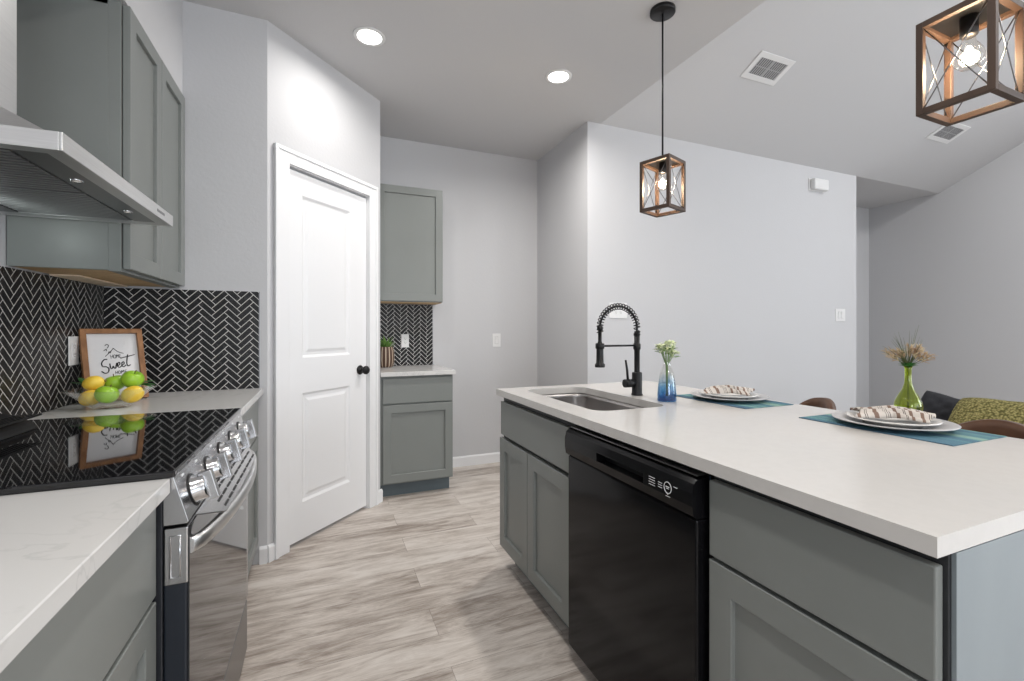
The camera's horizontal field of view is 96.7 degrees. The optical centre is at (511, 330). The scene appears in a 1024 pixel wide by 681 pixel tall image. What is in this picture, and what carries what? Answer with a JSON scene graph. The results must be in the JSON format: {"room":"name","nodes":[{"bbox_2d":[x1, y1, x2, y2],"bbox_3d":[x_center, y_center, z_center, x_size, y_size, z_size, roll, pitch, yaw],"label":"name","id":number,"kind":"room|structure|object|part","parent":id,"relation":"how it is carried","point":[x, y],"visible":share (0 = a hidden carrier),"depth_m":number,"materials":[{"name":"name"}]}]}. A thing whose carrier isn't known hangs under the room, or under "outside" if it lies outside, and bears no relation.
{"room":"kitchen","nodes":[
{"label":"kitchen","id":0,"kind":"room"},
{"bbox_2d":[0,213,99,412],"bbox_3d":[-0.720,-0.199,-0.822,0.100,2.778,6.235,0,0,-23],"label":"wall","id":1,"kind":"structure","parent":0,"point":[3,218],"depth_m":1.44,"materials":[{"name":"grey paint"}]},
{"bbox_2d":[0,266,103,414],"bbox_3d":[-1.423,0.047,1.009,0.006,0.494,2.315,0,0,-23],"label":"tile backsplash","id":2,"kind":"structure","parent":1,"relation":"attached to","point":[39,313],"depth_m":1.61,"materials":[{"name":"tile"}]},
{"bbox_2d":[68,336,78,365],"bbox_3d":[-1.748,0.082,1.816,0.007,0.115,0.075,0,0,-23],"label":"wall outlet","id":3,"kind":"object","parent":2,"relation":"attached to","point":[73,341],"visible":1,"depth_m":1.81,"materials":[{"name":"white plastic"}]},
{"bbox_2d":[72,342,76,358],"bbox_3d":[-1.746,0.082,1.817,0.002,0.066,0.033,0,0,-23],"label":"receptacle","id":4,"kind":"object","parent":3,"relation":"attached to","point":[74,344],"depth_m":1.82,"materials":[{"name":"white plastic"}]},
{"bbox_2d":[0,0,172,226],"bbox_3d":[-1.252,-0.743,1.173,0.444,0.765,0.734,0,0,-23],"label":"range hood","id":5,"kind":"object","parent":1,"relation":"attached to","point":[44,173],"visible":1,"depth_m":1.18,"materials":[{"name":"metal"}]},
{"bbox_2d":[70,179,83,182],"bbox_3d":[-1.059,-0.363,1.109,0.024,0.004,0.024,0,0,-23],"label":"lamp","id":6,"kind":"object","parent":5,"relation":"on","point":[71,180],"depth_m":1.11,"materials":[{"name":"white"}]},
{"bbox_2d":[7,0,184,287],"bbox_3d":[-1.590,-0.662,1.820,0.313,0.926,0.682,0,0,-23],"label":"upper cabinet","id":7,"kind":"object","parent":1,"relation":"attached to","point":[88,71],"visible":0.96,"depth_m":1.54,"materials":[{"name":"grey paint"}]},
{"bbox_3d":[-1.391,-0.665,1.722,0.020,0.908,0.332,0,0,-23],"label":"door","id":8,"kind":"part","parent":7,"relation":"part of","materials":[{"name":"grey paint"}]},
{"bbox_3d":[-1.483,-0.663,1.865,0.035,0.924,0.682,0,0,-23],"label":"frame","id":9,"kind":"part","parent":7,"relation":"part of","materials":[{"name":"grey paint"}]},
{"bbox_3d":[-1.521,-0.665,2.034,0.020,0.908,0.336,0,0,-23],"label":"door","id":10,"kind":"part","parent":7,"relation":"part of","materials":[{"name":"grey paint"}]},
{"bbox_2d":[117,0,181,92],"bbox_3d":[-0.537,-1.357,-0.735,0.305,0.462,6.215,0,0,-23],"label":"wall","id":11,"kind":"structure","parent":0,"point":[161,20],"depth_m":1.96,"materials":[{"name":"grey paint"}]},
{"bbox_2d":[104,1,266,564],"bbox_3d":[-1.627,-0.199,2.232,0.767,2.778,0.100,0,0,-23],"label":"wall","id":12,"kind":"structure","parent":0,"point":[224,53],"depth_m":2.27,"materials":[{"name":"grey paint"}]},
{"bbox_2d":[104,287,259,392],"bbox_3d":[-1.571,0.050,2.195,0.626,0.489,0.010,0,0,-23],"label":"tile backsplash","id":13,"kind":"structure","parent":12,"relation":"attached to","point":[194,340],"depth_m":2.20,"materials":[{"name":"tile"}]},
{"bbox_3d":[-1.284,0.050,2.314,0.004,0.489,0.010,0,0,-23],"label":"edge trim","id":14,"kind":"part","parent":13,"relation":"part of","materials":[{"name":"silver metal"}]},
{"bbox_2d":[259,543,274,564],"bbox_3d":[-1.256,1.146,2.338,0.070,0.088,0.038,0,0,-23],"label":"baseboard","id":15,"kind":"structure","parent":12,"relation":"attached to","point":[262,549],"depth_m":2.32,"materials":[{"name":"white paint"}]},
{"bbox_2d":[267,20,379,544],"bbox_3d":[-1.134,-0.199,2.765,0.110,2.778,0.891,0,0,22],"label":"wall","id":16,"kind":"structure","parent":0,"point":[314,110],"depth_m":2.58,"materials":[{"name":"grey paint"}]},
{"bbox_2d":[273,142,377,559],"bbox_3d":[-1.126,0.108,2.756,0.132,2.163,0.813,0,0,22],"label":"door frame","id":17,"kind":"structure","parent":16,"relation":"attached to","point":[285,159],"depth_m":2.43,"materials":[{"name":"white paint"}]},
{"bbox_2d":[290,169,369,544],"bbox_3d":[-1.080,0.146,2.741,0.104,2.047,0.636,0,0,22],"label":"door","id":18,"kind":"structure","parent":16,"relation":"in","point":[328,368],"depth_m":2.72,"materials":[{"name":"white paint"}]},
{"bbox_3d":[-0.966,0.260,2.971,0.069,0.062,0.062,0,0,22],"label":"knob","id":19,"kind":"part","parent":18,"relation":"part of","materials":[{"name":"black metal"}]},
{"bbox_2d":[378,489,382,503],"bbox_3d":[-0.914,1.146,3.138,0.013,0.088,0.057,0,0,22],"label":"baseboard","id":20,"kind":"structure","parent":16,"relation":"attached to","point":[380,492],"depth_m":3.14,"materials":[{"name":"white paint"}]},
{"bbox_2d":[380,347,393,367],"bbox_3d":[-1.006,0.212,3.627,0.138,0.162,0.138,0,0,-23],"label":"pot","id":21,"kind":"object","parent":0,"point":[386,353],"depth_m":3.57,"materials":[{"name":"brown ceramic"}]},
{"bbox_2d":[239,462,597,680],"bbox_3d":[2.570,1.240,1.203,7.730,0.100,7.650,0,0,-23],"label":"floor","id":22,"kind":"structure","parent":0,"point":[417,586],"depth_m":1.99,"materials":[{"name":"wood"}]},
{"bbox_2d":[0,508,155,680],"bbox_3d":[-0.837,0.758,0.428,0.618,0.864,0.752,0,0,-23],"label":"base cabinet","id":23,"kind":"object","parent":22,"relation":"on","point":[106,631],"visible":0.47,"depth_m":0.69,"materials":[{"name":"grey paint"}]},
{"bbox_2d":[0,479,169,672],"bbox_3d":[-0.826,0.309,0.424,0.640,0.030,0.776,0,0,-23],"label":"countertop","id":24,"kind":"structure","parent":23,"relation":"on","point":[52,543],"depth_m":0.64,"materials":[{"name":"white stone"}]},
{"bbox_3d":[-0.634,0.802,0.718,0.020,0.546,0.360,0,0,-23],"label":"door","id":25,"kind":"part","parent":23,"relation":"part of","materials":[{"name":"grey paint"}]},
{"bbox_2d":[0,408,256,680],"bbox_3d":[-1.085,0.712,1.166,0.732,0.957,0.798,0,0,-23],"label":"electric range","id":26,"kind":"object","parent":22,"relation":"on","point":[209,463],"visible":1,"depth_m":1.06,"materials":[{"name":"grey metal"}]},
{"bbox_2d":[0,408,240,494],"bbox_3d":[-1.123,0.287,1.150,0.648,0.014,0.798,0,0,-23],"label":"cooktop","id":27,"kind":"object","parent":26,"relation":"in","point":[41,455],"depth_m":1.08,"materials":[{"name":"black glass"}]},
{"bbox_3d":[-0.825,0.678,1.274,0.040,0.560,0.782,0,0,-23],"label":"oven door","id":28,"kind":"part","parent":26,"relation":"part of","materials":[{"name":"black metal"}]},
{"bbox_3d":[-0.685,0.346,0.999,0.042,0.063,0.062,0,0,-23],"label":"control knob","id":29,"kind":"part","parent":26,"relation":"part of","materials":[{"name":"silver metal"}]},
{"bbox_3d":[-0.824,0.341,1.274,0.043,0.098,0.786,0,0,-23],"label":"control panel","id":30,"kind":"part","parent":26,"relation":"part of","materials":[{"name":"metal"}]},
{"bbox_3d":[-0.742,0.346,1.137,0.042,0.063,0.062,0,0,-23],"label":"control knob","id":31,"kind":"part","parent":26,"relation":"part of","materials":[{"name":"silver metal"}]},
{"bbox_3d":[-0.800,0.676,1.270,0.004,0.556,0.752,0,0,-23],"label":"door glass","id":32,"kind":"part","parent":26,"relation":"part of","materials":[{"name":"black glass"}]},
{"bbox_3d":[-0.781,0.441,1.292,0.073,0.031,0.762,0,0,-23],"label":"handle","id":33,"kind":"part","parent":26,"relation":"part of","materials":[{"name":"metal"}]},
{"bbox_3d":[-0.802,0.346,1.280,0.042,0.063,0.062,0,0,-23],"label":"control knob","id":34,"kind":"part","parent":26,"relation":"part of","materials":[{"name":"silver metal"}]},
{"bbox_3d":[-0.825,1.056,1.274,0.042,0.177,0.778,0,0,-23],"label":"storage drawer","id":35,"kind":"part","parent":26,"relation":"part of","materials":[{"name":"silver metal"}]},
{"bbox_3d":[-0.861,0.346,1.424,0.042,0.063,0.062,0,0,-23],"label":"control knob","id":36,"kind":"part","parent":26,"relation":"part of","materials":[{"name":"silver metal"}]},
{"bbox_3d":[-0.919,0.346,1.562,0.042,0.063,0.062,0,0,-23],"label":"control knob","id":37,"kind":"part","parent":26,"relation":"part of","materials":[{"name":"silver metal"}]},
{"bbox_2d":[242,400,257,575],"bbox_3d":[-1.431,0.758,1.857,0.618,0.864,0.737,0,0,-23],"label":"base cabinet","id":38,"kind":"object","parent":22,"relation":"on","point":[252,412],"visible":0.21,"depth_m":2.18,"materials":[{"name":"grey paint"}]},
{"bbox_2d":[27,388,262,419],"bbox_3d":[-1.420,0.309,1.855,0.640,0.030,0.736,0,0,-23],"label":"countertop","id":39,"kind":"structure","parent":38,"relation":"on","point":[244,399],"depth_m":1.80,"materials":[{"name":"white stone"}]},
{"bbox_2d":[60,384,157,409],"bbox_3d":[-1.528,0.257,1.739,0.274,0.073,0.274,0,0,-23],"label":"glass bowl","id":40,"kind":"object","parent":39,"relation":"on","point":[68,390],"visible":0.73,"depth_m":1.71,"materials":[{"name":"clear glass"}]},
{"bbox_2d":[72,378,83,384],"bbox_3d":[-1.636,0.203,1.733,0.060,0.043,0.054,0,0,22],"label":"leaf sprig","id":41,"kind":"object","parent":40,"relation":"in","point":[79,379],"visible":0.44,"depth_m":1.73,"materials":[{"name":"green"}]},
{"bbox_2d":[78,390,98,405],"bbox_3d":[-1.568,0.252,1.693,0.064,0.059,0.063,0,0,30],"label":"lemon","id":42,"kind":"object","parent":40,"relation":"in","point":[87,398],"visible":0.72,"depth_m":1.67,"materials":[{"name":"yellow food"}]},
{"bbox_2d":[81,376,106,389],"bbox_3d":[-1.581,0.200,1.720,0.061,0.056,0.061,0,0,24],"label":"lemon","id":43,"kind":"object","parent":42,"relation":"on","point":[92,382],"visible":0.96,"depth_m":1.70,"materials":[{"name":"yellow food"}]},
{"bbox_2d":[94,385,119,402],"bbox_3d":[-1.498,0.237,1.685,0.072,0.069,0.071,0,0,-23],"label":"apple","id":44,"kind":"object","parent":40,"relation":"in","point":[103,394],"visible":1,"depth_m":1.66,"materials":[{"name":"green food"}]},
{"bbox_2d":[104,374,123,389],"bbox_3d":[-1.556,0.203,1.784,0.068,0.066,0.068,0,0,-23],"label":"apple","id":45,"kind":"object","parent":40,"relation":"in","point":[115,381],"visible":0.65,"depth_m":1.76,"materials":[{"name":"green food"}]},
{"bbox_2d":[120,370,144,386],"bbox_3d":[-1.484,0.191,1.782,0.074,0.070,0.074,0,0,-23],"label":"apple","id":46,"kind":"object","parent":40,"relation":"in","point":[128,378],"visible":0.87,"depth_m":1.76,"materials":[{"name":"green food"}]},
{"bbox_2d":[120,386,145,402],"bbox_3d":[-1.450,0.245,1.742,0.079,0.064,0.062,0,0,-23],"label":"lemon","id":47,"kind":"object","parent":40,"relation":"in","point":[131,394],"visible":1,"depth_m":1.72,"materials":[{"name":"yellow food"}]},
{"bbox_2d":[141,380,154,386],"bbox_3d":[-1.453,0.214,1.805,0.069,0.025,0.052,0,0,-23],"label":"leaf sprig","id":48,"kind":"object","parent":40,"relation":"in","point":[144,383],"visible":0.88,"depth_m":1.80,"materials":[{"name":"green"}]},
{"bbox_2d":[78,329,148,400],"bbox_3d":[-1.671,0.143,1.914,0.106,0.300,0.205,0,0,34],"label":"framed sign","id":49,"kind":"object","parent":39,"relation":"on","point":[104,353],"visible":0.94,"depth_m":1.92,"materials":[{"name":"brown wood"}]},
{"bbox_3d":[-1.676,0.145,1.918,0.078,0.262,0.171,0,0,34],"label":"panel","id":50,"kind":"part","parent":49,"relation":"part of","materials":[{"name":"white paper"}]},
{"bbox_3d":[-1.151,0.435,1.964,0.020,0.176,0.700,0,0,-23],"label":"drawer","id":51,"kind":"part","parent":38,"relation":"part of","materials":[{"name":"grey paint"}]},
{"bbox_3d":[-1.151,0.804,1.964,0.020,0.541,0.700,0,0,-23],"label":"door","id":52,"kind":"part","parent":38,"relation":"part of","materials":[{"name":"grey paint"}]},
{"bbox_2d":[380,374,452,496],"bbox_3d":[-0.785,0.758,3.533,0.523,0.864,0.568,0,0,-23],"label":"base cabinet","id":53,"kind":"object","parent":22,"relation":"on","point":[416,412],"visible":0.75,"depth_m":3.28,"materials":[{"name":"grey paint"}]},
{"bbox_2d":[380,365,455,376],"bbox_3d":[-0.774,0.309,3.520,0.534,0.030,0.586,0,0,-23],"label":"countertop","id":54,"kind":"structure","parent":53,"relation":"on","point":[409,370],"depth_m":3.32,"materials":[{"name":"white stone"}]},
{"bbox_2d":[380,335,394,367],"bbox_3d":[-1.007,0.167,3.627,0.140,0.253,0.138,0,0,17],"label":"potted succulent","id":55,"kind":"object","parent":54,"relation":"on","point":[386,351],"visible":0.91,"depth_m":3.58,"materials":[{"name":"brown ceramic"}]},
{"bbox_3d":[-0.673,0.430,3.283,0.501,0.176,0.020,0,0,-23],"label":"drawer","id":56,"kind":"part","parent":53,"relation":"part of","materials":[{"name":"grey paint"}]},
{"bbox_3d":[-0.673,0.803,3.283,0.501,0.549,0.020,0,0,-23],"label":"door","id":57,"kind":"part","parent":53,"relation":"part of","materials":[{"name":"grey paint"}]},
{"bbox_2d":[500,398,577,627],"bbox_3d":[0.348,0.758,2.095,0.590,0.864,0.718,0,0,-23],"label":"base cabinet","id":58,"kind":"object","parent":22,"relation":"on","point":[534,460],"visible":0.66,"depth_m":1.93,"materials":[{"name":"grey wood"}]},
{"bbox_3d":[0.011,0.815,2.163,0.020,0.546,0.334,0,0,-23],"label":"door","id":59,"kind":"part","parent":58,"relation":"part of","materials":[{"name":"grey paint"}]},
{"bbox_3d":[0.085,0.440,1.985,0.020,0.166,0.690,0,0,-23],"label":"drawer","id":60,"kind":"part","parent":58,"relation":"part of","materials":[{"name":"grey paint"}]},
{"bbox_3d":[0.147,0.815,1.836,0.020,0.546,0.366,0,0,-23],"label":"door","id":61,"kind":"part","parent":58,"relation":"part of","materials":[{"name":"grey paint"}]},
{"bbox_2d":[496,381,1023,558],"bbox_3d":[0.696,0.309,1.648,0.940,0.030,1.780,0,0,-23],"label":"countertop","id":62,"kind":"structure","parent":58,"relation":"on","point":[936,500],"depth_m":1.02,"materials":[{"name":"white stone"}]},
{"bbox_2d":[543,393,644,410],"bbox_3d":[0.336,0.423,2.009,0.367,0.198,0.693,0,0,-23],"label":"sink","id":63,"kind":"object","parent":62,"relation":"in","point":[584,400],"visible":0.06,"depth_m":2.28,"materials":[{"name":"metal"}]},
{"bbox_2d":[595,303,642,395],"bbox_3d":[0.477,0.086,2.028,0.246,0.415,0.051,0,0,-23],"label":"faucet","id":64,"kind":"object","parent":62,"relation":"on","point":[635,382],"visible":1,"depth_m":2.04,"materials":[{"name":"black metal"}]},
{"bbox_3d":[0.462,0.069,2.022,0.208,0.024,0.039,0,0,-23],"label":"support arm","id":65,"kind":"part","parent":64,"relation":"part of","materials":[{"name":"black metal"}]},
{"bbox_3d":[0.529,0.195,2.052,0.051,0.124,0.037,0,0,-20],"label":"lever handle","id":66,"kind":"part","parent":64,"relation":"part of","materials":[{"name":"black metal"}]},
{"bbox_2d":[654,340,680,401],"bbox_3d":[0.644,0.166,1.894,0.093,0.256,0.128,0,0,-23],"label":"bottle vase","id":67,"kind":"object","parent":62,"relation":"on","point":[670,350],"visible":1,"depth_m":1.89,"materials":[{"name":"blue glass"}]},
{"bbox_3d":[0.644,0.200,1.892,0.077,0.188,0.077,0,0,-23],"label":"glass","id":68,"kind":"part","parent":67,"relation":"part of","materials":[{"name":"blue glass"}]},
{"bbox_2d":[673,394,793,408],"bbox_3d":[0.917,0.293,1.921,0.263,0.002,0.380,0,0,-23],"label":"placemat","id":69,"kind":"object","parent":62,"relation":"on","point":[760,403],"visible":0.51,"depth_m":1.81,"materials":[{"name":"teal fabric"}]},
{"bbox_2d":[691,390,769,401],"bbox_3d":[0.920,0.282,1.931,0.303,0.018,0.303,0,0,-23],"label":"charger plate","id":70,"kind":"object","parent":69,"relation":"on","point":[695,393],"visible":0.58,"depth_m":1.88,"materials":[{"name":"white ceramic"}]},
{"bbox_2d":[700,390,758,399],"bbox_3d":[0.920,0.276,1.931,0.227,0.020,0.227,0,0,-23],"label":"dinner plate","id":71,"kind":"object","parent":70,"relation":"on","point":[752,394],"visible":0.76,"depth_m":1.89,"materials":[{"name":"white ceramic"}]},
{"bbox_2d":[704,385,754,395],"bbox_3d":[0.920,0.248,1.931,0.196,0.035,0.134,0,0,23],"label":"cloth napkin","id":72,"kind":"object","parent":71,"relation":"on","point":[719,389],"visible":1,"depth_m":1.91,"materials":[{"name":"fabric"}]},
{"bbox_2d":[799,414,1006,445],"bbox_3d":[1.161,0.293,1.389,0.266,0.002,0.405,0,0,-23],"label":"placemat","id":73,"kind":"object","parent":62,"relation":"on","point":[961,436],"visible":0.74,"depth_m":1.27,"materials":[{"name":"teal fabric"}]},
{"bbox_2d":[832,411,960,431],"bbox_3d":[1.162,0.282,1.392,0.303,0.018,0.303,0,0,-23],"label":"charger plate","id":74,"kind":"object","parent":73,"relation":"on","point":[947,425],"visible":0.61,"depth_m":1.33,"materials":[{"name":"white ceramic"}]},
{"bbox_2d":[846,411,942,428],"bbox_3d":[1.162,0.276,1.392,0.227,0.020,0.227,0,0,-23],"label":"dinner plate","id":75,"kind":"object","parent":74,"relation":"on","point":[887,422],"visible":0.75,"depth_m":1.36,"materials":[{"name":"white ceramic"}]},
{"bbox_2d":[850,405,935,422],"bbox_3d":[1.162,0.247,1.392,0.196,0.037,0.134,0,0,31],"label":"cloth napkin","id":76,"kind":"object","parent":75,"relation":"on","point":[887,411],"visible":1,"depth_m":1.37,"materials":[{"name":"fabric"}]},
{"bbox_2d":[565,425,713,680],"bbox_3d":[0.583,0.767,1.462,0.602,0.846,0.618,0,0,-23],"label":"dishwasher","id":77,"kind":"object","parent":22,"relation":"on","point":[639,519],"visible":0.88,"depth_m":1.27,"materials":[{"name":"black plastic"}]},
{"bbox_3d":[0.331,0.399,1.358,0.054,0.098,0.608,0,0,-23],"label":"control panel","id":78,"kind":"part","parent":77,"relation":"part of","materials":[{"name":"black plastic"}]},
{"bbox_2d":[649,476,676,496],"bbox_3d":[0.383,0.399,1.159,0.002,0.037,0.105,0,0,-23],"label":"print","id":79,"kind":"object","parent":77,"relation":"attached to","point":[659,486],"depth_m":1.16,"materials":[{"name":"white paint"}]},
{"bbox_2d":[800,397,835,409],"bbox_3d":[1.148,0.740,1.960,0.420,0.902,0.419,0,0,5],"label":"bar stool","id":80,"kind":"object","parent":22,"relation":"on","point":[827,403],"visible":0.04,"depth_m":1.95,"materials":[{"name":"brown leather"}]},
{"bbox_2d":[709,476,1023,680],"bbox_3d":[0.814,0.758,0.973,0.590,0.864,0.442,0,0,-23],"label":"base cabinet","id":81,"kind":"object","parent":22,"relation":"on","point":[796,593],"visible":0.83,"depth_m":0.78,"materials":[{"name":"grey wood"}]},
{"bbox_3d":[0.549,0.805,0.868,0.020,0.546,0.425,0,0,-23],"label":"door","id":82,"kind":"part","parent":81,"relation":"part of","materials":[{"name":"grey paint"}]},
{"bbox_3d":[0.910,0.758,0.777,0.564,0.864,0.006,0,0,-23],"label":"panel","id":83,"kind":"part","parent":81,"relation":"part of","materials":[{"name":"grey wood"}]},
{"bbox_2d":[958,419,1023,438],"bbox_3d":[1.380,0.738,1.369,0.420,0.906,0.419,0,0,-23],"label":"bar stool","id":84,"kind":"object","parent":22,"relation":"on","point":[1007,428],"visible":0.09,"depth_m":1.44,"materials":[{"name":"brown leather"}]},
{"bbox_3d":[2.287,0.845,2.628,0.240,0.690,0.240,0,0,-23],"label":"side table","id":85,"kind":"object","parent":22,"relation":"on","visible":0},
{"bbox_2d":[881,326,936,408],"bbox_3d":[2.282,0.234,2.625,0.282,0.531,0.140,0,0,4],"label":"glass vase","id":86,"kind":"object","parent":85,"relation":"on","point":[905,362],"visible":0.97,"depth_m":2.62,"materials":[{"name":"green glass"}]},
{"bbox_3d":[3.142,0.907,2.420,0.940,0.565,2.180,0,0,-23],"label":"sofa","id":87,"kind":"object","parent":22,"relation":"on","visible":0},
{"bbox_2d":[916,391,959,420],"bbox_3d":[3.013,0.615,3.174,0.219,0.354,0.355,0,0,-23],"label":"cushion","id":88,"kind":"object","parent":87,"relation":"on","point":[942,405],"visible":0.25,"depth_m":3.18,"materials":[{"name":"black fabric"}]},
{"bbox_2d":[948,397,1023,423],"bbox_3d":[2.946,0.630,2.761,0.391,0.391,0.502,0,0,-23],"label":"cushion","id":89,"kind":"object","parent":87,"relation":"on","point":[971,408],"visible":0.31,"depth_m":2.83,"materials":[{"name":"yellow fabric"}]},
{"bbox_2d":[380,136,536,456],"bbox_3d":[-0.469,-0.199,4.028,1.690,2.778,0.100,0,0,-23],"label":"wall","id":90,"kind":"structure","parent":0,"point":[490,200],"depth_m":4.05,"materials":[{"name":"grey paint"}]},
{"bbox_2d":[380,304,432,365],"bbox_3d":[-0.906,0.040,3.787,0.499,0.509,0.010,0,0,-23],"label":"tile backsplash","id":91,"kind":"structure","parent":90,"relation":"attached to","point":[416,321],"depth_m":3.81,"materials":[{"name":"tile"}]},
{"bbox_2d":[401,334,408,346],"bbox_3d":[-0.888,0.088,3.787,0.062,0.110,0.007,0,0,-23],"label":"wall outlet","id":92,"kind":"object","parent":91,"relation":"attached to","point":[404,337],"visible":1,"depth_m":3.78,"materials":[{"name":"white plastic"}]},
{"bbox_2d":[403,337,406,344],"bbox_3d":[-0.888,0.088,3.784,0.033,0.066,0.002,0,0,-23],"label":"receptacle","id":93,"kind":"object","parent":92,"relation":"attached to","point":[404,338],"depth_m":3.78,"materials":[{"name":"white plastic"}]},
{"bbox_3d":[-0.677,0.040,3.882,0.004,0.509,0.010,0,0,-23],"label":"edge trim","id":94,"kind":"part","parent":91,"relation":"part of","materials":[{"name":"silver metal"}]},
{"bbox_2d":[380,183,442,304],"bbox_3d":[-0.844,-0.670,3.676,0.523,0.907,0.258,0,0,-23],"label":"upper cabinet","id":95,"kind":"object","parent":90,"relation":"attached to","point":[411,218],"visible":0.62,"depth_m":3.57,"materials":[{"name":"grey paint"}]},
{"bbox_2d":[453,452,499,467],"bbox_3d":[-0.206,1.146,4.076,0.967,0.088,0.013,0,0,-23],"label":"baseboard","id":96,"kind":"structure","parent":90,"relation":"attached to","point":[486,458],"depth_m":4.02,"materials":[{"name":"white paint"}]},
{"bbox_2d":[492,334,500,346],"bbox_3d":[-0.139,0.090,4.106,0.078,0.120,0.010,0,0,-23],"label":"light switch","id":97,"kind":"object","parent":90,"relation":"attached to","point":[496,338],"visible":1,"depth_m":4.10,"materials":[{"name":"white plastic"}]},
{"bbox_2d":[537,127,580,385],"bbox_3d":[0.433,-0.199,3.929,0.100,2.778,0.776,0,0,-23],"label":"wall","id":98,"kind":"structure","parent":0,"point":[558,170],"depth_m":3.87,"materials":[{"name":"grey paint"}]},
{"bbox_2d":[182,0,1023,208],"bbox_3d":[2.570,-2.588,1.203,7.730,2.000,7.650,0,0,-23],"label":"ceiling","id":99,"kind":"structure","parent":0,"point":[462,74],"depth_m":3.18,"materials":[{"name":"grey paint"}]},
{"bbox_2d":[353,26,385,46],"bbox_3d":[-0.770,-1.585,2.462,0.168,0.006,0.168,0,0,-23],"label":"recessed light","id":100,"kind":"object","parent":99,"relation":"in","point":[368,36],"visible":1,"depth_m":2.46,"materials":[{"name":"white plastic"}]},
{"bbox_2d":[545,69,571,83],"bbox_3d":[0.291,-1.585,2.850,0.168,0.006,0.168,0,0,-23],"label":"recessed light","id":101,"kind":"object","parent":99,"relation":"in","point":[557,76],"visible":1,"depth_m":2.84,"materials":[{"name":"white plastic"}]},
{"bbox_2d":[640,1,685,217],"bbox_3d":[0.747,-1.086,2.258,0.160,1.002,0.160,0,0,-42],"label":"pendant lantern","id":102,"kind":"object","parent":99,"relation":"hanging from","point":[662,11],"visible":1,"depth_m":2.25,"materials":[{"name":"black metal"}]},
{"bbox_2d":[659,162,665,174],"bbox_3d":[0.747,-0.804,2.258,0.038,0.054,0.038,0,0,-42],"label":"socket","id":103,"kind":"object","parent":102,"relation":"attached to","point":[661,164],"depth_m":2.24,"materials":[{"name":"black metal"}]},
{"bbox_3d":[0.747,-1.212,2.258,0.009,0.713,0.009,0,0,-42],"label":"rod","id":104,"kind":"part","parent":102,"relation":"part of","materials":[{"name":"black metal"}]},
{"bbox_2d":[740,50,795,85],"bbox_3d":[1.852,-1.891,3.296,0.340,0.092,0.182,0,0,-23],"label":"ceiling vent","id":105,"kind":"object","parent":99,"relation":"in","point":[767,68],"visible":1,"depth_m":3.29,"materials":[{"name":"white plastic"}]},
{"bbox_2d":[926,123,970,143],"bbox_3d":[4.117,-1.865,4.296,0.360,0.092,0.182,0,0,-23],"label":"ceiling vent","id":106,"kind":"object","parent":99,"relation":"in","point":[944,134],"visible":0.87,"depth_m":4.30,"materials":[{"name":"white plastic"}]},
{"bbox_2d":[916,0,1023,126],"bbox_3d":[1.210,-1.086,1.205,0.160,1.002,0.160,0,0,-24],"label":"pendant lantern","id":107,"kind":"object","parent":99,"relation":"hanging from","point":[963,21],"visible":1,"depth_m":1.19,"materials":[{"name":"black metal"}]},
{"bbox_2d":[959,12,978,40],"bbox_3d":[1.210,-0.804,1.205,0.038,0.054,0.038,0,0,-24],"label":"socket","id":108,"kind":"object","parent":107,"relation":"attached to","point":[966,19],"depth_m":1.20,"materials":[{"name":"black metal"}]},
{"bbox_3d":[1.210,-0.735,1.205,0.066,0.089,0.066,0,0,-24],"label":"bulb","id":109,"kind":"part","parent":107,"relation":"part of","materials":[{"name":"clear glass"}]},
{"bbox_2d":[581,121,855,410],"bbox_3d":[2.043,-0.199,4.123,3.223,2.778,0.100,0,0,-23],"label":"wall","id":110,"kind":"structure","parent":0,"point":[748,282],"depth_m":3.98,"materials":[{"name":"grey paint"}]},
{"bbox_2d":[609,303,626,317],"bbox_3d":[0.831,-0.154,3.562,0.165,0.120,0.007,0,0,-23],"label":"wall outlet","id":111,"kind":"object","parent":110,"relation":"attached to","point":[617,313],"visible":0.59,"depth_m":3.56,"materials":[{"name":"white plastic"}]},
{"bbox_2d":[808,178,828,192],"bbox_3d":[2.989,-1.415,4.432,0.230,0.120,0.054,0,0,-23],"label":"fire alarm","id":112,"kind":"object","parent":110,"relation":"attached to","point":[815,184],"visible":1,"depth_m":4.41,"materials":[{"name":"white plastic"}]},
{"bbox_2d":[835,309,844,320],"bbox_3d":[3.312,-0.153,4.590,0.150,0.125,0.010,0,0,-23],"label":"light switch","id":113,"kind":"object","parent":110,"relation":"attached to","point":[839,313],"visible":1,"depth_m":4.59,"materials":[{"name":"white plastic"}]},
{"bbox_2d":[856,207,868,406],"bbox_3d":[2.509,-0.199,5.114,4.643,2.778,0.100,0,0,-23],"label":"wall","id":114,"kind":"structure","parent":0,"point":[862,214],"depth_m":5.91,"materials":[{"name":"grey paint"}]},
{"bbox_2d":[869,142,1023,408],"bbox_3d":[6.093,-1.059,2.666,0.100,4.498,7.450,0,0,-23],"label":"wall","id":115,"kind":"structure","parent":0,"point":[948,264],"depth_m":5.16,"materials":[{"name":"grey paint"}]}
]}

